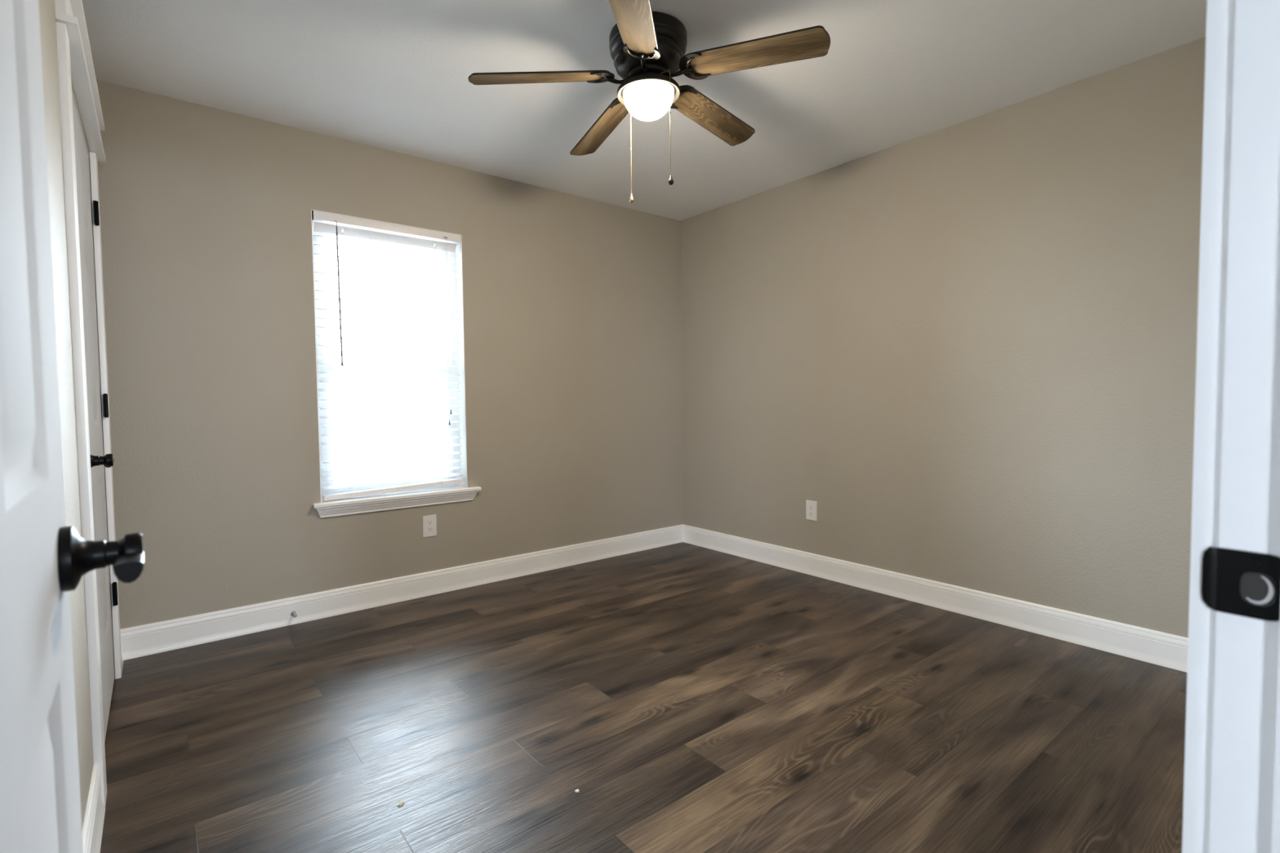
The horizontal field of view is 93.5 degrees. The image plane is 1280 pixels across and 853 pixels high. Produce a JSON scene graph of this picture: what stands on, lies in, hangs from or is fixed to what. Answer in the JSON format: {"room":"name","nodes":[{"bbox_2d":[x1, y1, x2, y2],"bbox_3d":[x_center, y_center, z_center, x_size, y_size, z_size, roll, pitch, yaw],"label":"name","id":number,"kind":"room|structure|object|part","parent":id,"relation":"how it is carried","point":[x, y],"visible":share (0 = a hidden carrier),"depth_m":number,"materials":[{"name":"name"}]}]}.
{"room":"empty bedroom","nodes":[
{"label":"empty bedroom","id":0,"kind":"room"},
{"bbox_2d":[38,0,115,852],"bbox_3d":[-1.258,-0.169,1.217,0.138,2.440,3.295,-3,3,-39],"label":"wall","id":1,"kind":"structure","parent":0,"point":[46,7],"depth_m":1.44,"materials":[{"name":"beige paint"}]},
{"bbox_2d":[54,0,122,807],"bbox_3d":[-1.847,-0.087,1.975,0.162,2.222,1.145,-3,3,-39],"label":"door frame","id":2,"kind":"structure","parent":1,"relation":"attached to","point":[75,61],"depth_m":1.61,"materials":[{"name":"white paint"}]},
{"bbox_2d":[71,94,117,742],"bbox_3d":[-1.811,-0.005,2.016,0.100,2.030,0.928,-3,3,-39],"label":"door","id":3,"kind":"structure","parent":1,"relation":"in","point":[98,461],"depth_m":2.10,"materials":[{"name":"white paint"}]},
{"bbox_3d":[-1.540,0.098,1.746,0.024,0.040,0.080,-3,3,-39],"label":"lever","id":4,"kind":"part","parent":3,"relation":"part of","materials":[{"name":"black metal"}]},
{"bbox_2d":[96,79,683,629],"bbox_3d":[-1.056,-0.274,3.581,3.420,2.440,0.140,-3,3,-39],"label":"wall","id":5,"kind":"structure","parent":0,"point":[572,304],"depth_m":3.01,"materials":[{"name":"beige paint"}]},
{"bbox_2d":[291,610,297,617],"bbox_3d":[-1.702,0.926,2.967,0.022,0.022,0.047,-3,3,-39],"label":"door stop","id":6,"kind":"object","parent":5,"relation":"attached to","point":[294,614],"visible":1,"depth_m":2.96,"materials":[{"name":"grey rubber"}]},
{"bbox_2d":[311,208,481,517],"bbox_3d":[-1.345,-0.326,3.321,0.883,1.546,0.180,-3,3,-39],"label":"window","id":7,"kind":"structure","parent":5,"relation":"in","point":[457,492],"depth_m":3.35,"materials":[{"name":"white paint"}]},
{"bbox_3d":[-1.406,-0.685,3.353,0.694,0.744,0.022,-3,3,-39],"label":"sash","id":8,"kind":"part","parent":7,"relation":"part of","materials":[{"name":"white plastic"}]},
{"bbox_2d":[311,210,462,501],"bbox_3d":[-1.338,-0.361,3.287,0.768,1.462,0.078,-3,3,-39],"label":"window blind","id":9,"kind":"object","parent":7,"relation":"attached to","point":[317,216],"visible":0.99,"depth_m":3.26,"materials":[{"name":"white plastic"}]},
{"bbox_3d":[-1.340,0.343,3.327,0.736,0.051,0.044,-3,3,-39],"label":"rail","id":10,"kind":"part","parent":9,"relation":"part of","materials":[{"name":"white plastic"}]},
{"bbox_3d":[-1.099,-0.548,3.438,0.007,1.043,0.007,-3,3,-39],"label":"lift cord","id":11,"kind":"part","parent":9,"relation":"part of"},
{"bbox_3d":[-1.095,-0.579,3.440,0.006,0.982,0.007,-3,3,-39],"label":"lift cord","id":12,"kind":"part","parent":9,"relation":"part of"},
{"bbox_3d":[-1.384,-0.004,3.364,0.694,0.673,0.022,-3,3,-39],"label":"sash","id":13,"kind":"part","parent":7,"relation":"part of","materials":[{"name":"white plastic"}]},
{"bbox_3d":[-1.321,0.382,3.331,0.883,0.022,0.127,-3,3,-39],"label":"sill","id":14,"kind":"part","parent":7,"relation":"part of","materials":[{"name":"white paint"}]},
{"bbox_2d":[120,524,683,660],"bbox_3d":[-0.948,0.878,3.607,3.300,0.133,0.018,-3,3,-39],"label":"baseboard","id":15,"kind":"structure","parent":5,"relation":"attached to","point":[144,640],"depth_m":3.19,"materials":[{"name":"white paint"}]},
{"bbox_2d":[422,514,436,537],"bbox_3d":[-1.189,0.563,3.409,0.077,0.122,0.007,-3,3,-39],"label":"power outlet","id":16,"kind":"object","parent":5,"relation":"attached to","point":[429,522],"visible":1,"depth_m":3.40,"materials":[{"name":"white plastic"}]},
{"bbox_2d":[426,520,432,525],"bbox_3d":[-1.187,0.544,3.406,0.034,0.028,0.002,-3,3,-39],"label":"receptacle","id":17,"kind":"object","parent":16,"relation":"attached to","point":[429,522],"depth_m":3.40,"materials":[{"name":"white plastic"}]},
{"bbox_2d":[426,526,433,532],"bbox_3d":[-1.187,0.583,3.407,0.034,0.028,0.002,-3,3,-39],"label":"receptacle","id":18,"kind":"object","parent":16,"relation":"attached to","point":[429,529],"depth_m":3.41,"materials":[{"name":"white plastic"}]},
{"bbox_2d":[100,542,1186,852],"bbox_3d":[0.817,1.083,-0.001,5.320,0.001,8.140,-3,3,-39],"label":"floor","id":19,"kind":"structure","parent":0,"point":[693,699],"depth_m":2.00,"materials":[{"name":"wood"}]},
{"bbox_2d":[397,801,404,807],"bbox_3d":[-0.649,1.025,1.637,0.014,0.004,0.021,-1,2,-2],"label":"paper scrap","id":20,"kind":"object","parent":19,"relation":"on","point":[400,804],"visible":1,"depth_m":1.63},
{"bbox_2d":[81,0,1207,220],"bbox_3d":[0.791,-1.404,-0.108,5.320,0.100,8.140,-3,3,-39],"label":"ceiling","id":21,"kind":"structure","parent":0,"point":[392,75],"depth_m":2.46,"materials":[{"name":"white paint"}]},
{"bbox_2d":[468,0,830,202],"bbox_3d":[0.043,-1.159,2.272,1.223,0.588,1.231,-3,3,-39],"label":"ceiling fan","id":22,"kind":"object","parent":21,"relation":"hanging from","point":[647,47],"visible":1,"depth_m":2.15,"materials":[{"name":"brown wood"}]},
{"bbox_3d":[-0.355,-1.252,2.159,0.507,0.006,0.128,-8,17,-10],"label":"blade","id":23,"kind":"part","parent":22,"relation":"part of","materials":[{"name":"brown wood"}]},
{"bbox_3d":[-0.157,-1.278,2.577,0.128,0.006,0.507,-18,5,-28],"label":"blade","id":24,"kind":"part","parent":22,"relation":"part of","materials":[{"name":"brown wood"}]},
{"bbox_3d":[-0.073,-1.279,2.212,0.093,0.036,0.019,-1,3,-9],"label":"blade arm","id":25,"kind":"part","parent":22,"relation":"part of","materials":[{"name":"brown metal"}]},
{"bbox_3d":[-0.019,-1.091,2.304,0.006,0.382,0.057,-3,3,-39],"label":"pull chain","id":26,"kind":"part","parent":22,"relation":"part of","materials":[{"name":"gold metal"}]},
{"bbox_3d":[-0.019,-1.249,1.841,0.128,0.006,0.507,11,9,6],"label":"blade","id":27,"kind":"part","parent":22,"relation":"part of","materials":[{"name":"brown wood"}]},
{"bbox_3d":[0.016,-1.278,2.125,0.018,0.035,0.094,0,3,9],"label":"blade arm","id":28,"kind":"part","parent":22,"relation":"part of","materials":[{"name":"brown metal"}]},
{"bbox_3d":[0.032,-1.191,2.234,0.189,0.096,0.189,-3,3,-39],"label":"lamp shade","id":29,"kind":"part","parent":22,"relation":"part of","materials":[{"name":"white glass"}]},
{"bbox_3d":[0.089,-1.089,2.172,0.006,0.377,0.065,-3,3,-39],"label":"pull chain","id":30,"kind":"part","parent":22,"relation":"part of","materials":[{"name":"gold metal"}]},
{"bbox_3d":[0.127,-1.284,2.183,0.094,0.034,0.019,1,3,27],"label":"blade arm","id":31,"kind":"part","parent":22,"relation":"part of","materials":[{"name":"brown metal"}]},
{"bbox_3d":[0.302,-1.292,2.517,0.128,0.006,0.507,-17,-13,42],"label":"blade","id":32,"kind":"part","parent":22,"relation":"part of","materials":[{"name":"brown wood"}]},
{"bbox_3d":[0.388,-1.274,2.062,0.507,0.006,0.128,5,-8,25],"label":"blade","id":33,"kind":"part","parent":22,"relation":"part of","materials":[{"name":"brown wood"}]},
{"bbox_2d":[680,36,1205,637],"bbox_3d":[1.392,-0.290,3.361,0.120,2.440,3.550,-3,3,-39],"label":"wall","id":34,"kind":"structure","parent":0,"point":[971,343],"depth_m":2.93,"materials":[{"name":"beige paint"}]},
{"bbox_2d":[805,500,817,521],"bbox_3d":[1.058,0.520,3.720,0.007,0.122,0.077,-3,3,-39],"label":"power outlet","id":35,"kind":"object","parent":34,"relation":"attached to","point":[811,506],"visible":1,"depth_m":3.71,"materials":[{"name":"white plastic"}]},
{"bbox_2d":[683,524,1188,672],"bbox_3d":[1.358,0.865,3.358,0.018,0.133,3.295,-3,3,-39],"label":"baseboard","id":36,"kind":"structure","parent":34,"relation":"attached to","point":[1146,645],"depth_m":2.98,"materials":[{"name":"white paint"}]},
{"bbox_3d":[1.089,-0.181,0.916,3.420,2.440,0.115,-3,3,-39],"label":"wall","id":37,"kind":"structure","parent":0,"visible":0},
{"bbox_2d":[0,0,144,852],"bbox_3d":[-0.382,0.053,0.328,0.165,2.030,0.837,-3,3,-39],"label":"door","id":38,"kind":"structure","parent":37,"relation":"in","point":[42,559],"depth_m":0.50,"materials":[{"name":"white paint"}]},
{"bbox_3d":[-0.534,0.136,0.630,0.024,0.040,0.080,-3,3,-39],"label":"lever","id":39,"kind":"part","parent":38,"relation":"part of","materials":[{"name":"black metal"}]},
{"bbox_2d":[1182,0,1279,852],"bbox_3d":[0.238,-0.002,0.237,0.999,2.160,0.154,-3,3,-39],"label":"door frame","id":40,"kind":"structure","parent":37,"relation":"attached to","point":[1232,781],"depth_m":0.53,"materials":[{"name":"white paint"}]},
{"bbox_3d":[0.532,0.138,0.532,0.008,0.058,0.054,-3,3,-39],"label":"strike plate","id":41,"kind":"part","parent":40,"relation":"part of","materials":[{"name":"black metal"}]},
{"label":"outside","id":42,"kind":"structure","parent":0,"visible":0},
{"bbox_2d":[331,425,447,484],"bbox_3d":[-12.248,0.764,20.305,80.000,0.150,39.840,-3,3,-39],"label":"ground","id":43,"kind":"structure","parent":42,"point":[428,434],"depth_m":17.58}
]}

